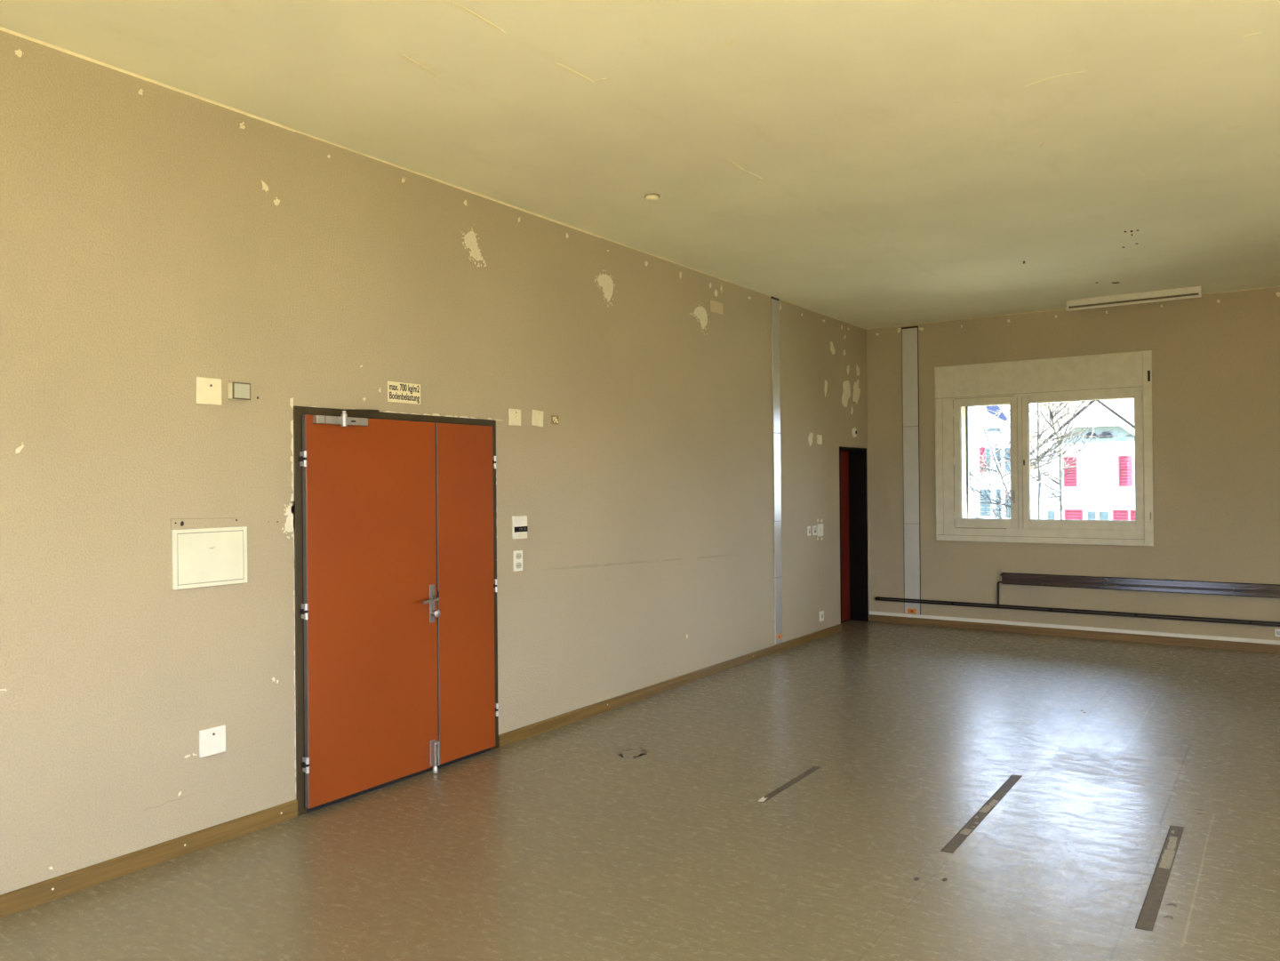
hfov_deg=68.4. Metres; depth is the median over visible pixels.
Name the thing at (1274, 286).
trim
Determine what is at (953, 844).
floor strip
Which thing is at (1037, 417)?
bare tree
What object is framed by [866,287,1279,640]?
wall
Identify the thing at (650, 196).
ceiling detector
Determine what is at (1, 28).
trim
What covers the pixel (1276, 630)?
wall socket
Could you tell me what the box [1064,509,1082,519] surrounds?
shutter
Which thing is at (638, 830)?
floor
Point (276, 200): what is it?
chip
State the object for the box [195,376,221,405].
blank cover plate
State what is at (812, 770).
floor strip
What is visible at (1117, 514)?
shutter
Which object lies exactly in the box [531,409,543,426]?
blank cover plate
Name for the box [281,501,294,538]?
wall patch
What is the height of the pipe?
0.306 m
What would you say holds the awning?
attached to the house at (977, 509)
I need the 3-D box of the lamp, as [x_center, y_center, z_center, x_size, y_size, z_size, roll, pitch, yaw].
[4.867,-1.794,9.331,1.190,0.106,0.060,-1,0,35]
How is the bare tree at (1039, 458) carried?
on the ground
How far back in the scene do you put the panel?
4.43 m
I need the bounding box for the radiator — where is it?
[1000,572,1279,598]
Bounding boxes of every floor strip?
[756,766,820,802]
[941,774,1022,852]
[1135,824,1183,930]
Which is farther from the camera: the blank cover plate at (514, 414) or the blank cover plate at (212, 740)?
the blank cover plate at (514, 414)
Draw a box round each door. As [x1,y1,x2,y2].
[293,405,498,815]
[839,446,868,623]
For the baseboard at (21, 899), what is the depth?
4.49 m
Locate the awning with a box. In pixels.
[985,427,1002,432]
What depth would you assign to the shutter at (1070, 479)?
53.51 m
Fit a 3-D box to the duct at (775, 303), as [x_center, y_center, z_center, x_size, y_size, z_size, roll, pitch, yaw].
[1.357,-0.102,9.332,0.017,3.418,0.155,-1,0,35]
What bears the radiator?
attached to the wall at (1216, 356)
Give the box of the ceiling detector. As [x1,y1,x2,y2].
[643,192,660,201]
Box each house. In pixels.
[968,405,1036,519]
[1030,398,1135,519]
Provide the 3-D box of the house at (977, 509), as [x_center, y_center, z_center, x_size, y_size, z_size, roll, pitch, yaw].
[29.345,-1.156,75.379,5.800,11.600,6.600,-1,0,35]
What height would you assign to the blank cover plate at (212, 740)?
0.128 m
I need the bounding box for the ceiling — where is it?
[0,0,1279,328]
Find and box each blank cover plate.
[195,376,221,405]
[199,724,225,758]
[508,408,520,425]
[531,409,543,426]
[709,299,722,314]
[816,434,822,444]
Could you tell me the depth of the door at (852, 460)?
11.35 m
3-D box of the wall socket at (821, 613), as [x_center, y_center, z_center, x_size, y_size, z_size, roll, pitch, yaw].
[1.965,1.466,10.188,0.013,0.108,0.102,-1,0,35]
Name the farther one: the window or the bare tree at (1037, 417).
the bare tree at (1037, 417)
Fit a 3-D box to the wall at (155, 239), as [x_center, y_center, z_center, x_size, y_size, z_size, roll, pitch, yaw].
[-1.698,-0.043,5.188,0.302,3.511,15.207,-1,0,35]
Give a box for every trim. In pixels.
[0,26,866,329]
[866,286,1279,329]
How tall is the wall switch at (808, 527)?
0.100 m
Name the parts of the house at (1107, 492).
slat panel, slat panel, slat panel, slat panel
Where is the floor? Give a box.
[0,619,1279,960]
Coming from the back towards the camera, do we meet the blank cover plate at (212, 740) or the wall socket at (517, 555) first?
the wall socket at (517, 555)
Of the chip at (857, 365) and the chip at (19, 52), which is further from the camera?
the chip at (857, 365)
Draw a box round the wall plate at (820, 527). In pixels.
[816,523,823,536]
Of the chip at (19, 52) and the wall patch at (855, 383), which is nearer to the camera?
the chip at (19, 52)
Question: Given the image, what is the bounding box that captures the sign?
[387,381,420,404]
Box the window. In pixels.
[934,350,1153,545]
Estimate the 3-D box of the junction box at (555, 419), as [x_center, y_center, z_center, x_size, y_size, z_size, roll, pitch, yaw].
[-0.587,-0.420,6.525,0.015,0.064,0.076,-1,0,35]
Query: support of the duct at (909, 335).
attached to the wall at (1216, 356)
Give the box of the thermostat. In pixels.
[512,515,527,539]
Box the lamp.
[1065,286,1201,311]
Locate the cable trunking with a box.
[869,610,1279,644]
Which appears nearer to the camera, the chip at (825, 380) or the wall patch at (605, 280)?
the wall patch at (605, 280)
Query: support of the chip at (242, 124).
attached to the wall at (155, 239)
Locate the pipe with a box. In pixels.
[874,581,1279,626]
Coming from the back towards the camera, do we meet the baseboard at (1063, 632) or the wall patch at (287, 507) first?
the baseboard at (1063, 632)
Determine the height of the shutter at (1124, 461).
1.680 m
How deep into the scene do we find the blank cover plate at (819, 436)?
10.19 m
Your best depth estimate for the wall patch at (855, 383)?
11.07 m
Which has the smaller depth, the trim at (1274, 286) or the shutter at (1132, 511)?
the trim at (1274, 286)
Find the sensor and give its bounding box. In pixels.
[851,427,857,437]
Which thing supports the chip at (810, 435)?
attached to the wall at (155, 239)
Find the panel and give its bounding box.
[171,526,247,590]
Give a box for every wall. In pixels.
[0,30,869,895]
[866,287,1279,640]
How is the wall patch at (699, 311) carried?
attached to the wall at (155, 239)
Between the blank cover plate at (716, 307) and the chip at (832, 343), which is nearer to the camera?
the blank cover plate at (716, 307)
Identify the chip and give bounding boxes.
[15,48,23,56]
[15,442,23,453]
[240,121,245,128]
[261,181,269,191]
[273,197,279,205]
[808,432,813,446]
[824,379,827,397]
[830,341,835,354]
[856,364,859,375]
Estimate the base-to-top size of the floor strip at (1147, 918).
0.002 m
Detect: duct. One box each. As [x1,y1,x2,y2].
[771,296,782,643]
[901,325,920,614]
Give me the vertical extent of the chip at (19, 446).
0.045 m
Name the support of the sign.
attached to the wall at (155, 239)
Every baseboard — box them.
[0,624,841,918]
[868,614,1279,653]
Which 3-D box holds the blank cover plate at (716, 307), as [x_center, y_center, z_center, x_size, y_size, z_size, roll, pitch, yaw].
[0.680,-1.540,8.384,0.008,0.101,0.226,-1,0,35]
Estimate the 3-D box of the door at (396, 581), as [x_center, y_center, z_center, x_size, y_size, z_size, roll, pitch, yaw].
[-1.298,0.659,5.393,0.113,2.100,1.480,-1,0,35]
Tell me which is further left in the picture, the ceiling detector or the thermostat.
the thermostat
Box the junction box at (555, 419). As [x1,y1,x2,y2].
[551,415,559,424]
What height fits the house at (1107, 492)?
11.200 m
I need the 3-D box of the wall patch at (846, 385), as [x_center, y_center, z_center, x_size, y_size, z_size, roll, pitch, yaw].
[2.378,-0.999,10.838,0.001,0.383,0.314,-1,0,35]
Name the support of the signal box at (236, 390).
attached to the wall at (155, 239)
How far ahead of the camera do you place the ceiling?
4.72 m
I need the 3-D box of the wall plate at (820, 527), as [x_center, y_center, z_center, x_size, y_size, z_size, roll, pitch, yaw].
[1.948,0.536,10.178,0.015,0.132,0.136,-1,0,35]
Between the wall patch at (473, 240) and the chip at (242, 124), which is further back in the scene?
the wall patch at (473, 240)
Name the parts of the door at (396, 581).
closer arm, lever handle, handle plate, lock knob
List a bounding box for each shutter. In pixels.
[1064,456,1077,486]
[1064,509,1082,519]
[1112,509,1127,519]
[1118,455,1132,486]
[1129,509,1135,519]
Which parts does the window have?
shutter rail, sash, handle, sash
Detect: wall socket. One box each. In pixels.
[512,550,522,571]
[819,610,823,621]
[1274,628,1279,636]
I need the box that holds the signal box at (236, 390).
[227,382,250,399]
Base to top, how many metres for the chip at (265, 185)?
0.056 m
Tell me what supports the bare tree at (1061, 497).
on the ground
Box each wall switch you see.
[807,526,810,535]
[812,525,816,535]
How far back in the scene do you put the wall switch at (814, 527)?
10.05 m
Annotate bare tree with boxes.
[968,400,1134,519]
[968,424,1093,518]
[1002,400,1126,519]
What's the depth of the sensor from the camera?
10.97 m
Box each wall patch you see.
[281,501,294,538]
[461,228,486,267]
[594,269,616,307]
[689,302,709,334]
[841,380,852,407]
[851,379,860,403]

